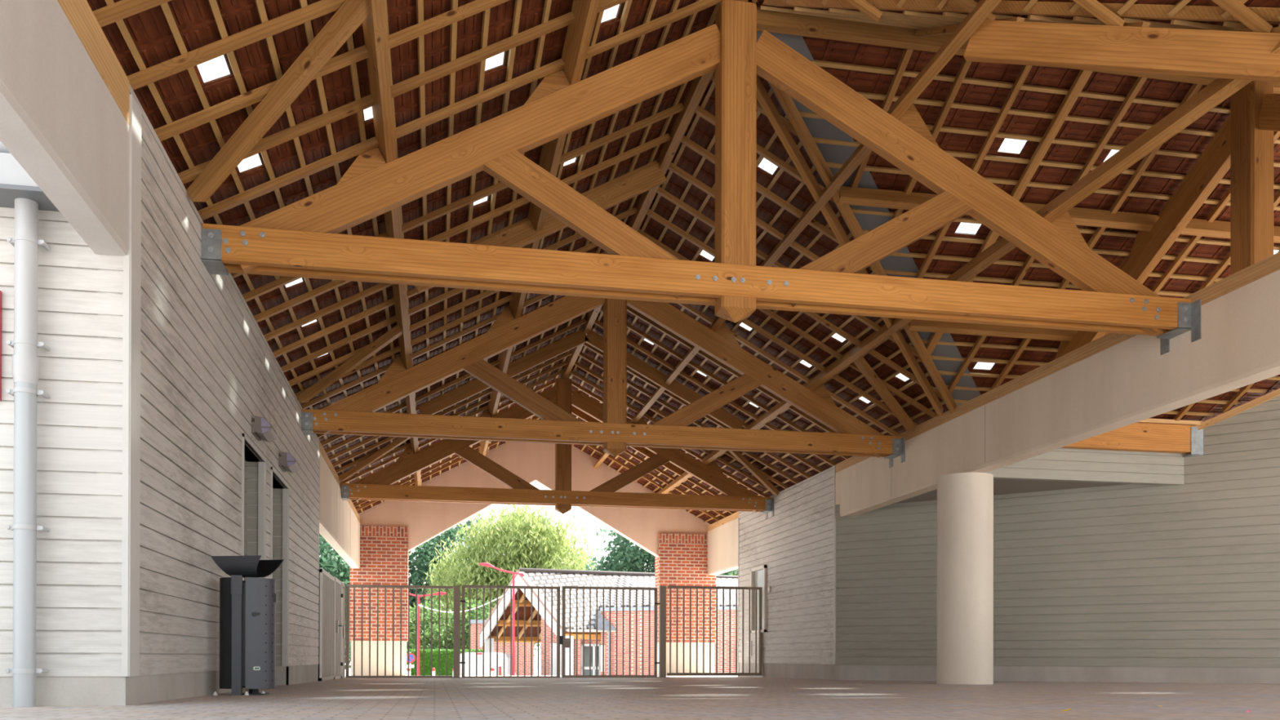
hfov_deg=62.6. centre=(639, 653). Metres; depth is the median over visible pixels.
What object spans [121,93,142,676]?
trim
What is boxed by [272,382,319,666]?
wall
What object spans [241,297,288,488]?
wall
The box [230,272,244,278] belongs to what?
rafter
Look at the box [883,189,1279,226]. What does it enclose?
batten
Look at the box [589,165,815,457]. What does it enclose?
batten
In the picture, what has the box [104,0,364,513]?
batten
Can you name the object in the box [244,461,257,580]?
door
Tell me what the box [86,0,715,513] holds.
ceiling
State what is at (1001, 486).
ceiling
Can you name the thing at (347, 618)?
fence panel
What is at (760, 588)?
fence panel
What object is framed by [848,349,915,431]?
brace
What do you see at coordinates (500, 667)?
tail light
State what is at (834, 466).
trim
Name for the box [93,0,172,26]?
rafter
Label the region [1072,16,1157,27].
batten
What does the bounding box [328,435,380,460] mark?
rafter
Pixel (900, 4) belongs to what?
batten
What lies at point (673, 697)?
floor
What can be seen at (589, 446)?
rafter
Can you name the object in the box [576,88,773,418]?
batten
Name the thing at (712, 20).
batten
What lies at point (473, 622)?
annex
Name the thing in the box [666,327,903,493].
batten
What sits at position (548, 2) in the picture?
batten
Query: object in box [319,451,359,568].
concrete beam
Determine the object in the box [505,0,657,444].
batten
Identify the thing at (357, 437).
rafter
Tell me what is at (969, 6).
rafter
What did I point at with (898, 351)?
batten
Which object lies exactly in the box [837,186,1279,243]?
purlin
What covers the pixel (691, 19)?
batten
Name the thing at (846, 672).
baseboard
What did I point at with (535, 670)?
road
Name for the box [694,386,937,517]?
batten
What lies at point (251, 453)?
trim
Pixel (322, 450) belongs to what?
wall plate
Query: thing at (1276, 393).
wall plate
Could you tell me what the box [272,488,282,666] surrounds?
door
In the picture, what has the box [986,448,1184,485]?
wall
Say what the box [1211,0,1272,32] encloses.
rafter
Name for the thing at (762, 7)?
batten
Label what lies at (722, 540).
concrete beam
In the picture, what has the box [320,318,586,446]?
rafter
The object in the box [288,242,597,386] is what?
rafter
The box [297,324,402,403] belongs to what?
brace
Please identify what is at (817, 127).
flashing
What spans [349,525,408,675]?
brick pillar
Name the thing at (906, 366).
batten
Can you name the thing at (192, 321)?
wall
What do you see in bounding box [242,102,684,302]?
rafter
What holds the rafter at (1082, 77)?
on the purlin at (915, 325)
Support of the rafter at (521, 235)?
attached to the purlin at (584, 12)
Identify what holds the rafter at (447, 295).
on the purlin at (375, 27)
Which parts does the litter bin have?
panel, post cap plate, post, lid, curved door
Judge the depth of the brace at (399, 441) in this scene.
17.95 m
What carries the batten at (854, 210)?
on the rafter
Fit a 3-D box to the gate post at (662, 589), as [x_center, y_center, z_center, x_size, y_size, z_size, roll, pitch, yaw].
[0.418,-0.392,20.460,0.280,1.843,0.180,0,0,-11]
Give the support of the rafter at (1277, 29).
on the purlin at (1218, 91)
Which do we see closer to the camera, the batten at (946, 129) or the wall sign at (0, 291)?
the wall sign at (0, 291)
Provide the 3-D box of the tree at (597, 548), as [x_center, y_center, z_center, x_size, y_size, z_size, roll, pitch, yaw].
[-7.491,-3.545,87.966,11.127,11.606,8.315,0,0,-11]
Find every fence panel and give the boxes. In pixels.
[345,584,453,678]
[666,585,762,675]
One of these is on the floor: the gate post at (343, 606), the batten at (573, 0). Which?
the gate post at (343, 606)
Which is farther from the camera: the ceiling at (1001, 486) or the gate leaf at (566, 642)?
the gate leaf at (566, 642)
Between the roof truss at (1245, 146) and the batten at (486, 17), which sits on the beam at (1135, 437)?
the roof truss at (1245, 146)
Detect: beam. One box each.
[0,0,129,255]
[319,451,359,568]
[541,0,748,419]
[707,518,737,575]
[835,269,1279,516]
[1060,422,1204,457]
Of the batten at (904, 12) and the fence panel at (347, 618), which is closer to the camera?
the batten at (904, 12)
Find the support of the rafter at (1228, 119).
on the purlin at (915, 325)
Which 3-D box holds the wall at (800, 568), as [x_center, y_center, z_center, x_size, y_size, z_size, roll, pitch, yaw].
[2.709,-1.426,19.786,0.160,3.230,5.505,0,0,-11]
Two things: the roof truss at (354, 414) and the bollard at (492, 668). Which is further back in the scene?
the bollard at (492, 668)
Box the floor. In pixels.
[0,675,1279,719]
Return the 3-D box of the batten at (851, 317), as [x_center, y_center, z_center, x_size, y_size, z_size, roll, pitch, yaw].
[1.379,-3.945,18.195,0.044,0.039,13.537,0,0,-11]
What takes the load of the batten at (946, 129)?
on the rafter
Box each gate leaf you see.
[462,585,563,677]
[561,586,657,677]
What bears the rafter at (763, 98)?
on the purlin at (1218, 91)
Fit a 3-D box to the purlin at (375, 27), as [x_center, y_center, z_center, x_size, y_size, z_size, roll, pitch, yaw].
[-2.635,-3.725,11.673,0.150,0.188,24.900,0,0,-11]
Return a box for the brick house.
[479,568,737,675]
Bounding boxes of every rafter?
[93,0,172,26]
[126,0,346,90]
[154,0,509,141]
[177,0,628,184]
[197,0,722,220]
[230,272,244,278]
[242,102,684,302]
[253,133,670,322]
[263,160,657,341]
[272,288,417,357]
[280,207,637,373]
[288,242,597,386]
[294,251,609,398]
[300,293,551,408]
[316,309,592,438]
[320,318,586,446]
[321,295,565,408]
[324,406,419,453]
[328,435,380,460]
[332,351,572,466]
[335,360,568,473]
[338,368,564,479]
[341,379,555,483]
[351,414,535,502]
[352,386,555,483]
[353,416,538,506]
[355,440,499,511]
[413,162,666,293]
[417,328,587,414]
[570,369,768,489]
[571,381,769,497]
[571,405,683,475]
[574,361,788,488]
[578,351,799,484]
[583,342,811,478]
[584,329,744,428]
[586,444,720,520]
[594,320,836,466]
[600,306,850,459]
[600,445,727,517]
[624,449,734,514]
[626,305,837,433]
[637,229,937,417]
[645,208,943,399]
[656,186,920,358]
[667,162,819,261]
[676,302,899,435]
[680,135,839,244]
[680,473,719,495]
[694,105,834,202]
[711,71,797,136]
[740,318,918,426]
[742,422,824,472]
[756,74,942,415]
[768,82,957,413]
[839,48,913,216]
[844,0,882,22]
[869,57,972,271]
[915,17,1024,37]
[915,65,1032,278]
[918,70,1093,362]
[942,76,1147,400]
[951,0,995,20]
[989,83,1202,391]
[1053,114,1230,359]
[1072,0,1124,26]
[1123,21,1151,27]
[1151,131,1279,293]
[1172,402,1195,421]
[1198,191,1279,290]
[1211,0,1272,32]
[1221,382,1254,412]
[1231,26,1279,33]
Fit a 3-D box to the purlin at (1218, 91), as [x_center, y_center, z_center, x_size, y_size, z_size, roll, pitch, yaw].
[2.714,-3.709,12.716,0.150,0.188,24.900,0,0,-11]
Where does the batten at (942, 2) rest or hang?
on the rafter at (1101, 12)
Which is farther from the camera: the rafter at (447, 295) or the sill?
the sill
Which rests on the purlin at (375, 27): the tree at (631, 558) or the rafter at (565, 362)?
the rafter at (565, 362)
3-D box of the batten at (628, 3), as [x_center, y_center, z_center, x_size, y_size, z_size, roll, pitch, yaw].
[-0.915,-4.759,11.987,0.044,0.039,24.850,0,0,-11]
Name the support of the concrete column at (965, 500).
on the floor
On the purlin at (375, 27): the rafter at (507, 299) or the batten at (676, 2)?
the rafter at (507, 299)
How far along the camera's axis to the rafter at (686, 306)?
14.54 m
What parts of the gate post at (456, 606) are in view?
post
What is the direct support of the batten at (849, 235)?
on the rafter at (677, 255)
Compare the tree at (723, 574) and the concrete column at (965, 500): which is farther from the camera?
the tree at (723, 574)
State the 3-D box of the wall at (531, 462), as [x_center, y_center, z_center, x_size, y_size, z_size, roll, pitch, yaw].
[-2.361,-3.790,24.503,8.500,2.950,0.280,0,0,-11]
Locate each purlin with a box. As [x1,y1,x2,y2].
[362,0,421,485]
[479,0,600,456]
[593,0,1001,468]
[656,40,1279,493]
[756,6,1279,93]
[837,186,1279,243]
[907,319,1109,341]
[963,20,1279,82]
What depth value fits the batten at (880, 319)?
13.96 m
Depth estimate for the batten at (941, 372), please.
12.86 m
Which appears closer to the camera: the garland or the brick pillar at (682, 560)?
the brick pillar at (682, 560)
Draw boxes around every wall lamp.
[251,415,277,442]
[278,451,300,473]
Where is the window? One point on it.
(758, 576)
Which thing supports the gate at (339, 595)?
on the floor
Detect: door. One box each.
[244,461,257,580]
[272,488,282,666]
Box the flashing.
[756,31,980,408]
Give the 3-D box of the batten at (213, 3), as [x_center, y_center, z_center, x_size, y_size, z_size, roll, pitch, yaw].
[-3.413,-3.420,11.495,0.044,0.039,24.850,0,0,-11]
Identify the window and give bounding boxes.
[750,564,768,633]
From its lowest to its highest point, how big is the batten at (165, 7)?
0.039 m
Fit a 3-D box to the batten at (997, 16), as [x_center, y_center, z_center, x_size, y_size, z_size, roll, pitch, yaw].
[4.994,-4.536,7.995,5.164,0.039,0.044,0,0,-11]
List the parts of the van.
door, door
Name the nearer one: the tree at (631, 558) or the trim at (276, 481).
the trim at (276, 481)
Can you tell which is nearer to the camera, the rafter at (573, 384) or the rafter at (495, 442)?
the rafter at (573, 384)
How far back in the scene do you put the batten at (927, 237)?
11.28 m
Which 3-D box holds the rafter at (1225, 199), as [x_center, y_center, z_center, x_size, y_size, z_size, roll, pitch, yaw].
[5.772,-4.062,11.803,0.055,2.297,4.273,0,0,-11]
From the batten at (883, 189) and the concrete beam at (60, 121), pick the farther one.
the batten at (883, 189)
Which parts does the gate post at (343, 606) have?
catch plate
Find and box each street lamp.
[409,591,446,675]
[479,562,524,675]
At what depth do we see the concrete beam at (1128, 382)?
10.38 m
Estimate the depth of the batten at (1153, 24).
7.04 m
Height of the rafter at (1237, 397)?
2.036 m
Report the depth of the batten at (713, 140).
11.69 m
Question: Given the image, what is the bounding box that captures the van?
[459,652,515,675]
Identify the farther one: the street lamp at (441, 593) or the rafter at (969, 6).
the street lamp at (441, 593)
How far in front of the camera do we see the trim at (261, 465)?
10.28 m
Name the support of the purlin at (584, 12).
on the roof truss at (300, 238)
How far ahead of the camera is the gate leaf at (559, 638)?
19.89 m
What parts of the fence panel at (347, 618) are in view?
rail, rail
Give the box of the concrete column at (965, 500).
[937,472,993,684]
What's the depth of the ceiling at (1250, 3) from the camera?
6.87 m
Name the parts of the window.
pane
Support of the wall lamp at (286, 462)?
attached to the wall at (265, 384)
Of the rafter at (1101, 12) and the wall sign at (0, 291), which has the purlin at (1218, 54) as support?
the rafter at (1101, 12)
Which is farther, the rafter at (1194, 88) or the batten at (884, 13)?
the rafter at (1194, 88)
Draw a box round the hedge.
[406,648,484,675]
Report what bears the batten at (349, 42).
on the roof truss at (300, 238)
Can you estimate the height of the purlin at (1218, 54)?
1.564 m
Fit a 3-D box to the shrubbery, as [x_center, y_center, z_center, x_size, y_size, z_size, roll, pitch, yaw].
[-11.655,-0.853,65.024,11.495,5.864,5.172,0,0,-19]
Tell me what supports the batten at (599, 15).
on the rafter
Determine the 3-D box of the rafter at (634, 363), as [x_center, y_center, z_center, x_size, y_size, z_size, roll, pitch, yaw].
[0.409,-4.403,17.078,2.664,1.539,0.070,0,0,-11]
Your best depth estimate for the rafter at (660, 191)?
11.90 m
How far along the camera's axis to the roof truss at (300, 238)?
8.27 m
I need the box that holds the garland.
[417,593,506,613]
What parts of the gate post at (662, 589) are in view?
post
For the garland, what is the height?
0.892 m
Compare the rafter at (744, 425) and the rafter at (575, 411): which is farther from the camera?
the rafter at (575, 411)
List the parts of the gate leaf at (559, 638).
rail, rail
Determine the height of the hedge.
2.254 m
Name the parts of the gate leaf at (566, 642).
rail, rail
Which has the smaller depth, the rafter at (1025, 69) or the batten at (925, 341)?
the rafter at (1025, 69)
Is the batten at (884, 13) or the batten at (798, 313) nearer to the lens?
the batten at (884, 13)
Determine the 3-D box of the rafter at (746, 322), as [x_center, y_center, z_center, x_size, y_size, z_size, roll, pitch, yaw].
[1.944,-4.055,13.935,4.303,2.313,0.055,0,0,-11]
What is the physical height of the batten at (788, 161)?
0.039 m
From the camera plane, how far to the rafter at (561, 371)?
18.98 m
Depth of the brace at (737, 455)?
19.23 m
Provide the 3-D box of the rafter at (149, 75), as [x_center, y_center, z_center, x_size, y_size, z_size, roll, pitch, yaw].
[-1.022,-4.091,6.144,4.303,2.313,0.055,0,0,-11]
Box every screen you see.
[317,568,334,680]
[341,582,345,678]
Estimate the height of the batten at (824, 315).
0.039 m
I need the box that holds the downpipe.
[4,197,50,706]
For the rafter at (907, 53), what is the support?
on the purlin at (860, 196)
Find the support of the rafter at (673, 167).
on the purlin at (983, 8)
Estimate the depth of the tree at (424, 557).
80.89 m
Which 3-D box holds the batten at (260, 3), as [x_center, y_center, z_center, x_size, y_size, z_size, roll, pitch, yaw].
[-3.205,-3.531,11.536,0.044,0.039,24.850,0,0,-11]
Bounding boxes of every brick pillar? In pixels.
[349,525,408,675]
[654,533,715,675]
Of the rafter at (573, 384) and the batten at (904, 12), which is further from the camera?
the rafter at (573, 384)
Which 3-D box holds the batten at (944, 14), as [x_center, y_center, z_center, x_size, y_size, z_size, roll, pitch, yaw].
[4.849,-4.648,8.183,5.375,0.039,0.044,0,0,-11]
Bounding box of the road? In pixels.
[349,669,541,675]
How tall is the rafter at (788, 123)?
0.485 m
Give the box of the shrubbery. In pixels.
[406,594,541,656]
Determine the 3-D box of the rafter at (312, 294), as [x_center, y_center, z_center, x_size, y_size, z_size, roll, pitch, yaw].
[-1.813,-4.078,10.197,4.303,2.313,0.055,0,0,-11]
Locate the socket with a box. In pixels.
[11,354,39,385]
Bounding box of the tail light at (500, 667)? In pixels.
[498,666,502,675]
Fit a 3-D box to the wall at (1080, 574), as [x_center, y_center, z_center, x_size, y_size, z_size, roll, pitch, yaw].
[7.107,-2.230,14.334,9.457,4.819,0.160,0,0,34]
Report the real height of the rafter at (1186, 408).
2.297 m
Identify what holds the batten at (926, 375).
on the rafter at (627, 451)
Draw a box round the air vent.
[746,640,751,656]
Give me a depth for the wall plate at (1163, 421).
13.88 m
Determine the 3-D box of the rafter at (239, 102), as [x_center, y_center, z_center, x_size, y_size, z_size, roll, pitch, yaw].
[-1.135,-4.089,6.723,4.303,2.313,0.055,0,0,-11]
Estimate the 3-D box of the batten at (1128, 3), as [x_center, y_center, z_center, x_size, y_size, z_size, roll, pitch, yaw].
[3.787,-4.218,3.641,0.044,0.039,6.670,0,0,-11]
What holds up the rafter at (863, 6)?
attached to the ridge beam at (699, 85)
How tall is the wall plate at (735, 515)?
0.135 m
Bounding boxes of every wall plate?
[57,0,129,124]
[319,440,360,524]
[706,511,738,532]
[835,251,1279,472]
[1136,417,1203,426]
[1195,388,1279,430]
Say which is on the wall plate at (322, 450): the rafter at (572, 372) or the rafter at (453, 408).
the rafter at (453, 408)
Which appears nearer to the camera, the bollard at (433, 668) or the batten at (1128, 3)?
the batten at (1128, 3)
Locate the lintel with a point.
(760, 525)
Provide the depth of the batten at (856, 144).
10.18 m
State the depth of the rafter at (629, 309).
15.57 m
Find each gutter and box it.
[0,141,10,153]
[0,152,59,211]
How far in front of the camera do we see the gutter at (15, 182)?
5.43 m
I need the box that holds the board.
[762,0,1279,23]
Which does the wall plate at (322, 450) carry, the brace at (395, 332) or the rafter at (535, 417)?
the rafter at (535, 417)
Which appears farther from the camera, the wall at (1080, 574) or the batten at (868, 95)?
the wall at (1080, 574)
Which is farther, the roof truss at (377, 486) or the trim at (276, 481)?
the roof truss at (377, 486)
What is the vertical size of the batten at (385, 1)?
0.039 m
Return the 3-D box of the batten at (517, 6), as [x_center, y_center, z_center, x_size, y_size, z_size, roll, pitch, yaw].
[-1.748,-4.313,11.823,0.044,0.039,24.850,0,0,-11]
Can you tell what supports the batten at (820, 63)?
on the rafter at (1225, 199)
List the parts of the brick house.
porch post, door, porch post, glazed door, door glass, door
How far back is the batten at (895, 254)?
11.29 m
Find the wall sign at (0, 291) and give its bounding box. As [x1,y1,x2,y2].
[0,290,1,400]
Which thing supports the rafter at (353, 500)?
on the wall plate at (322, 450)
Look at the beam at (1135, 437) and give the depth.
13.86 m
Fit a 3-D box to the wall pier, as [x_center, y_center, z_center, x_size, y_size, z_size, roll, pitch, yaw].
[-3.796,-0.865,10.505,0.160,2.010,0.430,0,0,-11]
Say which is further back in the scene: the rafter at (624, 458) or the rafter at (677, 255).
the rafter at (624, 458)
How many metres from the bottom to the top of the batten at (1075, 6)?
0.039 m
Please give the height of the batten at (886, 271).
0.039 m
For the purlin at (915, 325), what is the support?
on the roof truss at (1245, 146)
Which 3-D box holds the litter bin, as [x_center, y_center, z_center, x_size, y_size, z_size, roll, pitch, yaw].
[-2.964,-0.196,7.938,0.416,1.054,0.428,0,0,11]
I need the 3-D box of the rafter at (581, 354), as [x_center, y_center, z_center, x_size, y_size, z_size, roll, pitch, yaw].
[1.041,-4.040,18.568,4.303,2.313,0.055,0,0,-11]
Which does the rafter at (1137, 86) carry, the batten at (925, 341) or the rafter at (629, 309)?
the batten at (925, 341)
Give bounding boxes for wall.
[0,207,123,676]
[96,84,243,675]
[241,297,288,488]
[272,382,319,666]
[358,441,711,556]
[738,466,833,664]
[835,395,1279,667]
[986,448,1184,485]
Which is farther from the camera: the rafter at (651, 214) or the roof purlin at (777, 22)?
the rafter at (651, 214)
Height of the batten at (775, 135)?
0.039 m
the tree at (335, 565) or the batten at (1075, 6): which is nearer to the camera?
the batten at (1075, 6)
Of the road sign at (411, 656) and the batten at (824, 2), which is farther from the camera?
the road sign at (411, 656)
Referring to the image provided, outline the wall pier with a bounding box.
[247,464,271,578]
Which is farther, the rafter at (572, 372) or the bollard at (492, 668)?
the bollard at (492, 668)
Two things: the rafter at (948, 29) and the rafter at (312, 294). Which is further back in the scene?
the rafter at (312, 294)
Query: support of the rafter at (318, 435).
on the wall
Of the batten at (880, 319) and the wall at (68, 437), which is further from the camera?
the batten at (880, 319)
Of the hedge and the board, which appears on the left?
the hedge
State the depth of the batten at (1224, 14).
6.54 m
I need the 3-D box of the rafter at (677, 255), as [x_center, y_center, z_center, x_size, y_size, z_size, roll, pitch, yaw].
[2.057,-4.057,13.356,4.303,2.313,0.055,0,0,-11]
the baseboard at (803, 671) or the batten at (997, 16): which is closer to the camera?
the batten at (997, 16)
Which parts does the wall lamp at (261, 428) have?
plate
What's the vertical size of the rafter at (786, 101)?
2.018 m
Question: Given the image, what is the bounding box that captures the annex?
[468,619,533,675]
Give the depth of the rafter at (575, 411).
21.25 m
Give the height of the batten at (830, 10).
0.039 m
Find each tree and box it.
[318,533,351,657]
[320,516,505,667]
[421,503,596,647]
[535,544,604,648]
[585,527,737,575]
[720,568,737,575]
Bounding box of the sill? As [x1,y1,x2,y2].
[752,631,767,663]
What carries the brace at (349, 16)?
attached to the purlin at (375, 27)
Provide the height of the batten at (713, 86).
0.039 m
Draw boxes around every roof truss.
[201,0,1200,355]
[301,295,905,467]
[341,377,773,519]
[1054,80,1279,359]
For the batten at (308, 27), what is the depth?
7.41 m
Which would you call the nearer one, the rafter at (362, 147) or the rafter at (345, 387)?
the rafter at (362, 147)
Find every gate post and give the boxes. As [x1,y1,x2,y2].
[449,585,465,678]
[654,585,669,677]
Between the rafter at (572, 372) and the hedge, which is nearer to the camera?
the rafter at (572, 372)
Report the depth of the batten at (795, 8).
8.43 m
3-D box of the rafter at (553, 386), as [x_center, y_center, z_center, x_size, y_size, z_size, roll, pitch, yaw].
[-3.733,-4.046,20.042,4.303,2.313,0.055,0,0,-11]
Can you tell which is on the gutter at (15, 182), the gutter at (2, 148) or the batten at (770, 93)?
the gutter at (2, 148)
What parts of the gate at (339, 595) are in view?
handle plate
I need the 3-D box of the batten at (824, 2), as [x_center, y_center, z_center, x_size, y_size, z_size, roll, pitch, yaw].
[2.192,-5.006,4.088,0.044,0.039,8.153,0,0,-11]
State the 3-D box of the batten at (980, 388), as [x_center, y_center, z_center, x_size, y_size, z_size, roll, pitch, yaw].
[5.797,-3.279,13.381,4.150,0.039,0.044,0,0,-11]
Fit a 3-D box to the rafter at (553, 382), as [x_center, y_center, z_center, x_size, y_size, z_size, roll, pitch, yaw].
[-3.620,-4.048,19.462,4.303,2.313,0.055,0,0,-11]
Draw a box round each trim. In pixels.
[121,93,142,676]
[240,433,266,580]
[244,443,261,462]
[269,466,288,666]
[272,475,284,488]
[737,465,835,676]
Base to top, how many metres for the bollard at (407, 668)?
1.340 m
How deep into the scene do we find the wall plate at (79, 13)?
5.22 m
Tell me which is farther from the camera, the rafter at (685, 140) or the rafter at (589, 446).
the rafter at (589, 446)
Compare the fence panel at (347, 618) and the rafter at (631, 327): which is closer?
the rafter at (631, 327)
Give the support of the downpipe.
attached to the wall at (68, 437)
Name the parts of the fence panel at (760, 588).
rail, rail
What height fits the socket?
0.140 m
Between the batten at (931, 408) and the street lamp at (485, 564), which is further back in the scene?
the street lamp at (485, 564)
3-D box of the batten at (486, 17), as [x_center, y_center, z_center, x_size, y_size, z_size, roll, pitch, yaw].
[-1.956,-4.201,11.782,0.044,0.039,24.850,0,0,-11]
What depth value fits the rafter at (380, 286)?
10.57 m
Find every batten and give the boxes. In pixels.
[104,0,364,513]
[160,2,373,508]
[208,0,383,503]
[254,0,384,467]
[298,0,400,483]
[346,34,412,485]
[384,0,422,484]
[416,0,431,480]
[439,0,457,475]
[448,8,490,471]
[457,0,522,466]
[470,0,551,447]
[478,0,574,448]
[486,10,604,453]
[495,0,632,448]
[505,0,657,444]
[529,0,699,419]
[532,0,679,390]
[537,2,720,419]
[568,80,715,378]
[571,115,788,447]
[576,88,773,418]
[577,134,715,391]
[580,141,802,452]
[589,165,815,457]
[607,211,839,467]
[616,232,853,472]
[633,271,873,482]
[639,311,802,463]
[642,315,854,487]
[651,317,883,493]
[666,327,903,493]
[681,341,912,494]
[686,372,929,512]
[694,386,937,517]
[700,358,919,493]
[703,400,945,523]
[759,5,927,29]
[793,6,940,27]
[798,111,1279,167]
[810,59,1230,113]
[813,137,1279,189]
[821,0,828,5]
[826,161,1279,210]
[827,8,953,26]
[850,208,1279,250]
[856,91,1279,143]
[862,229,1230,264]
[880,10,961,24]
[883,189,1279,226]
[884,269,1192,297]
[889,252,1222,281]
[896,0,906,8]
[902,10,964,22]
[921,339,1057,351]
[930,355,1279,380]
[936,0,947,9]
[937,370,1266,393]
[942,11,996,19]
[946,385,1239,404]
[953,399,1213,416]
[993,13,1059,23]
[1022,0,1037,12]
[1027,14,1104,25]
[1068,2,1080,13]
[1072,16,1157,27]
[1116,0,1137,15]
[1121,17,1212,30]
[1167,0,1191,17]
[1170,19,1244,31]
[1220,0,1248,18]
[1222,21,1249,29]
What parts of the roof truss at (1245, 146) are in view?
king post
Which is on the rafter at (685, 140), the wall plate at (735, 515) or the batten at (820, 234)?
the batten at (820, 234)
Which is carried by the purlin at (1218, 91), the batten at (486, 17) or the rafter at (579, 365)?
the rafter at (579, 365)
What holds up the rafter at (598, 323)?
on the purlin at (1218, 91)
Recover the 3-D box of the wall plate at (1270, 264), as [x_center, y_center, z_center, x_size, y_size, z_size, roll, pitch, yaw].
[4.806,-3.016,8.902,0.100,0.135,16.615,0,0,-11]
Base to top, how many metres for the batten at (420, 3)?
0.039 m
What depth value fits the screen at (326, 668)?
15.96 m
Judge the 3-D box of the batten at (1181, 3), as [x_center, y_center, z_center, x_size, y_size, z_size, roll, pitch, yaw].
[4.015,-4.105,3.577,0.044,0.039,6.458,0,0,-11]
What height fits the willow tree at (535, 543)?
13.927 m
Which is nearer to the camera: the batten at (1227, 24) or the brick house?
the batten at (1227, 24)
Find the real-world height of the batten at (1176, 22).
0.039 m
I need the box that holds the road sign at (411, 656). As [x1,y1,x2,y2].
[406,652,415,668]
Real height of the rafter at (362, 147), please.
2.313 m
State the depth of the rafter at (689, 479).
22.20 m
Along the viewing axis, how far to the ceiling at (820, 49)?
11.04 m
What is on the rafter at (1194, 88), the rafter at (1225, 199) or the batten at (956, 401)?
the batten at (956, 401)
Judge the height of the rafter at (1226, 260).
2.297 m
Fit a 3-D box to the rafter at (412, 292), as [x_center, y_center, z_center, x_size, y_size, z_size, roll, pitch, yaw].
[-2.039,-4.074,11.355,4.303,2.313,0.055,0,0,-11]
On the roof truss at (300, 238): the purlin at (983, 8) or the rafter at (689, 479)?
the purlin at (983, 8)
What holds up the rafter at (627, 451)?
on the purlin at (1218, 91)
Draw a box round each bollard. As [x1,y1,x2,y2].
[406,667,410,675]
[431,667,435,675]
[491,667,494,675]
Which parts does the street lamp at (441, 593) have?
arm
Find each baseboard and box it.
[0,664,317,706]
[275,666,288,684]
[739,662,839,679]
[839,664,1279,683]
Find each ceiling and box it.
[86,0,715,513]
[539,0,793,419]
[567,35,1279,524]
[747,0,1279,27]
[894,478,1129,503]
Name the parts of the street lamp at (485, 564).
arm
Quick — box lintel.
[752,511,768,568]
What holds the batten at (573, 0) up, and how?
on the purlin at (584, 12)
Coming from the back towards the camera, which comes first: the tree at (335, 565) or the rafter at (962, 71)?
the tree at (335, 565)
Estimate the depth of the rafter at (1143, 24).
6.89 m
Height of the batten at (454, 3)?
0.039 m
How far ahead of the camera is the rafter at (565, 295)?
14.22 m
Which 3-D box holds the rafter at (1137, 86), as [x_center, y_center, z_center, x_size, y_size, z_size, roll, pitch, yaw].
[4.158,-4.184,11.266,0.055,2.065,3.836,0,0,-11]
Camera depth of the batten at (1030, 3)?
7.19 m
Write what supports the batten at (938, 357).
on the rafter at (1137, 86)
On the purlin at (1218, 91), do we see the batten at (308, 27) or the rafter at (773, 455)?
the rafter at (773, 455)
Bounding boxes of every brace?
[186,0,370,201]
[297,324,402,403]
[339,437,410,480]
[728,450,779,495]
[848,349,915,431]
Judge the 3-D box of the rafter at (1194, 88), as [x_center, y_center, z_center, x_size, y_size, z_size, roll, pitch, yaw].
[4.668,-4.066,11.588,0.055,2.297,4.273,0,0,-11]
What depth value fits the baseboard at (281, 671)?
11.91 m
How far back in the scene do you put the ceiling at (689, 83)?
10.59 m
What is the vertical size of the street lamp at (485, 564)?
5.913 m
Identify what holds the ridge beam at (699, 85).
attached to the ceiling at (689, 83)
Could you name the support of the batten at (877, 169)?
on the rafter at (1194, 88)
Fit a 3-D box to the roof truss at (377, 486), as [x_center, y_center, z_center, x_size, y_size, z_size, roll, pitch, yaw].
[-1.409,-3.843,19.627,7.996,2.495,0.500,0,0,-11]
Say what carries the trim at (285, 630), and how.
attached to the wall at (304, 483)
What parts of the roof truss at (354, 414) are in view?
king post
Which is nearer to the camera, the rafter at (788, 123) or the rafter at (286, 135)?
the rafter at (286, 135)
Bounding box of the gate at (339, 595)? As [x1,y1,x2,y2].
[333,576,343,679]
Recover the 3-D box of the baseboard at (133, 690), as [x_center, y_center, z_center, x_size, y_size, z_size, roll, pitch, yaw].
[-7.329,0.277,9.755,7.350,0.294,9.630,0,0,-11]
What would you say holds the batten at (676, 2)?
on the rafter
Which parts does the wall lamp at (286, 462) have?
plate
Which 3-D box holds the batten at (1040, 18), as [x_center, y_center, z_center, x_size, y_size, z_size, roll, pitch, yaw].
[5.138,-4.424,7.807,4.952,0.039,0.044,0,0,-11]
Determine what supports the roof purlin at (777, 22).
attached to the ceiling at (689, 83)
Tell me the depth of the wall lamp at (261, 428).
9.58 m
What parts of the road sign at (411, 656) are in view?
plate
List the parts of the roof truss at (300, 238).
king post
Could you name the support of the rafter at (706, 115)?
on the purlin at (983, 8)
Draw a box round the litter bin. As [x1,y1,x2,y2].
[210,555,284,695]
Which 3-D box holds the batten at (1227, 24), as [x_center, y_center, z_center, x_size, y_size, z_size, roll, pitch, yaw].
[5.715,-3.976,7.054,4.105,0.039,0.044,0,0,-11]
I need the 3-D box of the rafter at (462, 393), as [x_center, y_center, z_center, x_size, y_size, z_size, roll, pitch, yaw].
[-2.134,-4.411,16.582,2.664,1.539,0.070,0,0,-11]
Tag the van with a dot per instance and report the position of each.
(473, 655)
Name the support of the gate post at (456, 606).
on the floor

